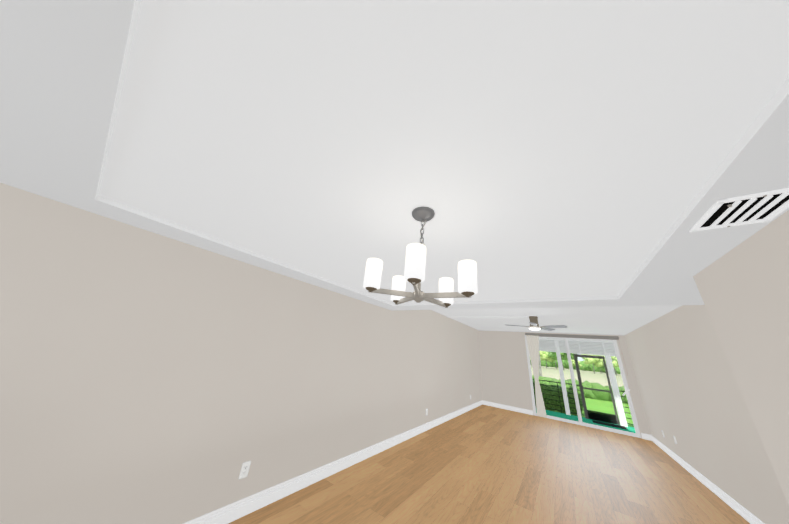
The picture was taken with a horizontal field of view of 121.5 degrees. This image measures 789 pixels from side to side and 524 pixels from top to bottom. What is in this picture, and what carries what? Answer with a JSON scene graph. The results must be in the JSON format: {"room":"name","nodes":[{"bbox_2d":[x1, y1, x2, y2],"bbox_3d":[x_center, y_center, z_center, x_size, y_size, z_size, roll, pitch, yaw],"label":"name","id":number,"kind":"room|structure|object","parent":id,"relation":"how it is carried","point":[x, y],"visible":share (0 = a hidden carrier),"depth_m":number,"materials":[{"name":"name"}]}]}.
{"room":"empty living room","nodes":[
{"label":"empty living room","id":0,"kind":"room"},
{"bbox_2d":[0,182,481,523],"bbox_3d":[-0.275,1.561,3.786,0.150,2.780,12.214,-10,-26,34],"label":"wall","id":1,"kind":"structure","parent":0,"point":[148,377],"depth_m":1.71,"materials":[{"name":"paint"}]},
{"bbox_2d":[239,461,250,478],"bbox_3d":[-1.350,1.877,1.996,0.008,0.114,0.070,-10,-26,34],"label":"electrical outlet","id":2,"kind":"object","parent":1,"relation":"attached to","point":[244,469],"visible":1,"depth_m":1.99,"materials":[{"name":"white plastic"}]},
{"bbox_2d":[183,400,482,523],"bbox_3d":[-0.333,2.780,3.254,0.017,0.122,11.914,-10,-26,34],"label":"baseboard","id":3,"kind":"structure","parent":1,"relation":"attached to","point":[229,513],"depth_m":2.39,"materials":[{"name":"white wood"}]},
{"bbox_2d":[0,0,788,309],"bbox_3d":[-0.117,-0.739,0.853,4.020,0.634,6.110,-10,-26,34],"label":"ceiling","id":4,"kind":"structure","parent":0,"point":[547,150],"depth_m":0.76,"materials":[{"name":"white paint"}]},
{"bbox_2d":[363,206,477,307],"bbox_3d":[0.148,-0.038,1.110,0.495,0.486,0.500,-10,-26,34],"label":"chandelier","id":5,"kind":"object","parent":4,"relation":"hanging from","point":[414,271],"visible":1,"depth_m":1.00,"materials":[{"name":"white glass"}]},
{"bbox_2d":[689,188,788,231],"bbox_3d":[1.443,-0.206,0.911,0.220,0.014,0.265,-10,-26,34],"label":"ceiling vent","id":6,"kind":"object","parent":4,"relation":"in","point":[767,206],"visible":0.98,"depth_m":0.90,"materials":[{"name":"white metal"}]},
{"bbox_2d":[228,404,749,523],"bbox_3d":[1.255,2.595,2.041,4.320,0.120,12.084,-10,-26,34],"label":"floor","id":7,"kind":"structure","parent":0,"point":[483,464],"depth_m":2.90,"materials":[{"name":"brown wood"}]},
{"bbox_2d":[433,305,681,334],"bbox_3d":[3.283,1.208,5.343,4.020,0.312,5.804,-10,-26,34],"label":"ceiling","id":8,"kind":"structure","parent":0,"point":[617,320],"depth_m":5.05,"materials":[{"name":"white paint"}]},
{"bbox_2d":[507,316,566,330],"bbox_3d":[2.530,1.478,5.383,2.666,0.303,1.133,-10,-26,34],"label":"fan","id":9,"kind":"object","parent":8,"relation":"hanging from","point":[534,325],"visible":1,"depth_m":4.93,"materials":[{"name":"grey metal"}]},
{"bbox_2d":[479,330,650,437],"bbox_3d":[4.857,3.398,7.106,4.020,2.780,0.150,-10,-26,34],"label":"wall","id":10,"kind":"structure","parent":0,"point":[505,378],"depth_m":7.53,"materials":[{"name":"paint"}]},
{"bbox_2d":[483,401,532,414],"bbox_3d":[3.673,4.768,7.250,1.488,0.122,0.017,-10,-26,34],"label":"baseboard","id":11,"kind":"structure","parent":10,"relation":"attached to","point":[530,412],"depth_m":7.20,"materials":[{"name":"white wood"}]},
{"bbox_2d":[525,333,626,370],"bbox_3d":[5.429,2.774,6.808,2.342,1.042,0.079,-10,-26,34],"label":"rail","id":12,"kind":"object","parent":10,"relation":"attached to","point":[580,336],"visible":0.94,"depth_m":6.83,"materials":[{"name":"grey"}]},
{"bbox_2d":[526,335,546,417],"bbox_3d":[4.514,3.539,7.018,0.430,2.339,0.081,-10,-26,34],"label":"curtain","id":13,"kind":"object","parent":12,"relation":"hanging from","point":[533,344],"visible":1,"depth_m":7.07,"materials":[{"name":"beige fabric"}]},
{"bbox_2d":[525,335,640,437],"bbox_3d":[5.376,3.474,6.625,2.327,2.385,0.203,-10,-26,34],"label":"door","id":14,"kind":"structure","parent":10,"relation":"in","point":[630,403],"depth_m":6.42,"materials":[{"name":"silver metal"}]},
{"bbox_2d":[624,305,788,523],"bbox_3d":[4.629,1.916,3.410,0.150,2.780,6.951,-10,-26,34],"label":"wall","id":15,"kind":"structure","parent":0,"point":[693,401],"depth_m":3.09,"materials":[{"name":"paint"}]},
{"bbox_2d":[647,434,764,523],"bbox_3d":[4.387,3.133,2.919,0.030,0.122,6.801,-10,-26,34],"label":"baseboard","id":16,"kind":"structure","parent":15,"relation":"attached to","point":[747,515],"depth_m":3.18,"materials":[{"name":"white wood"}]},
{"bbox_2d":[693,210,788,504],"bbox_3d":[0.910,-0.157,-0.877,0.864,2.780,5.113,-10,-26,34],"label":"wall","id":17,"kind":"structure","parent":0,"point":[743,287],"depth_m":1.11,"materials":[{"name":"paint"}]},
{"label":"outside","id":18,"kind":"structure","parent":0,"visible":0},
{"bbox_2d":[530,360,620,373],"bbox_3d":[248.123,88.242,171.056,646.752,19.330,32.304,-10,-26,34],"label":"garden","id":19,"kind":"object","parent":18,"point":[584,367],"depth_m":216.12,"materials":[{"name":"green plant"}]},
{"bbox_2d":[531,365,633,426],"bbox_3d":[113.966,73.916,152.810,500.000,0.300,390.036,-10,-26,34],"label":"ground","id":20,"kind":"structure","parent":18,"point":[546,373],"depth_m":33.59,"materials":[{"name":"green plant"}]},
{"bbox_2d":[539,351,618,375],"bbox_3d":[56.415,31.552,79.962,65.452,14.004,169.764,-10,-26,34],"label":"garden","id":21,"kind":"object","parent":20,"relation":"on","point":[586,360],"depth_m":106.39,"materials":[{"name":"green plant"}]},
{"bbox_2d":[532,375,628,415],"bbox_3d":[10.152,6.670,10.620,37.264,1.462,9.884,-10,-26,34],"label":"garden","id":22,"kind":"object","parent":20,"relation":"on","point":[591,393],"depth_m":8.90,"materials":[{"name":"green plant"}]},
{"bbox_2d":[536,408,635,432],"bbox_3d":[5.834,5.022,6.725,4.100,0.280,1.536,-10,-26,34],"label":"floor","id":23,"kind":"structure","parent":18,"point":[590,421],"depth_m":6.98,"materials":[{"name":"teal"}]},
{"bbox_2d":[532,338,633,426],"bbox_3d":[6.317,3.956,7.690,3.800,2.490,0.169,-10,-26,34],"label":"screen frame","id":24,"kind":"object","parent":23,"relation":"on","point":[572,345],"depth_m":7.60,"materials":[{"name":"white metal"}]},
{"bbox_2d":[592,420,627,429],"bbox_3d":[6.483,4.913,6.681,0.740,0.012,0.420,-10,-26,34],"label":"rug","id":25,"kind":"object","parent":23,"relation":"on","point":[613,425],"depth_m":6.62,"materials":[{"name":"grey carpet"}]}
]}

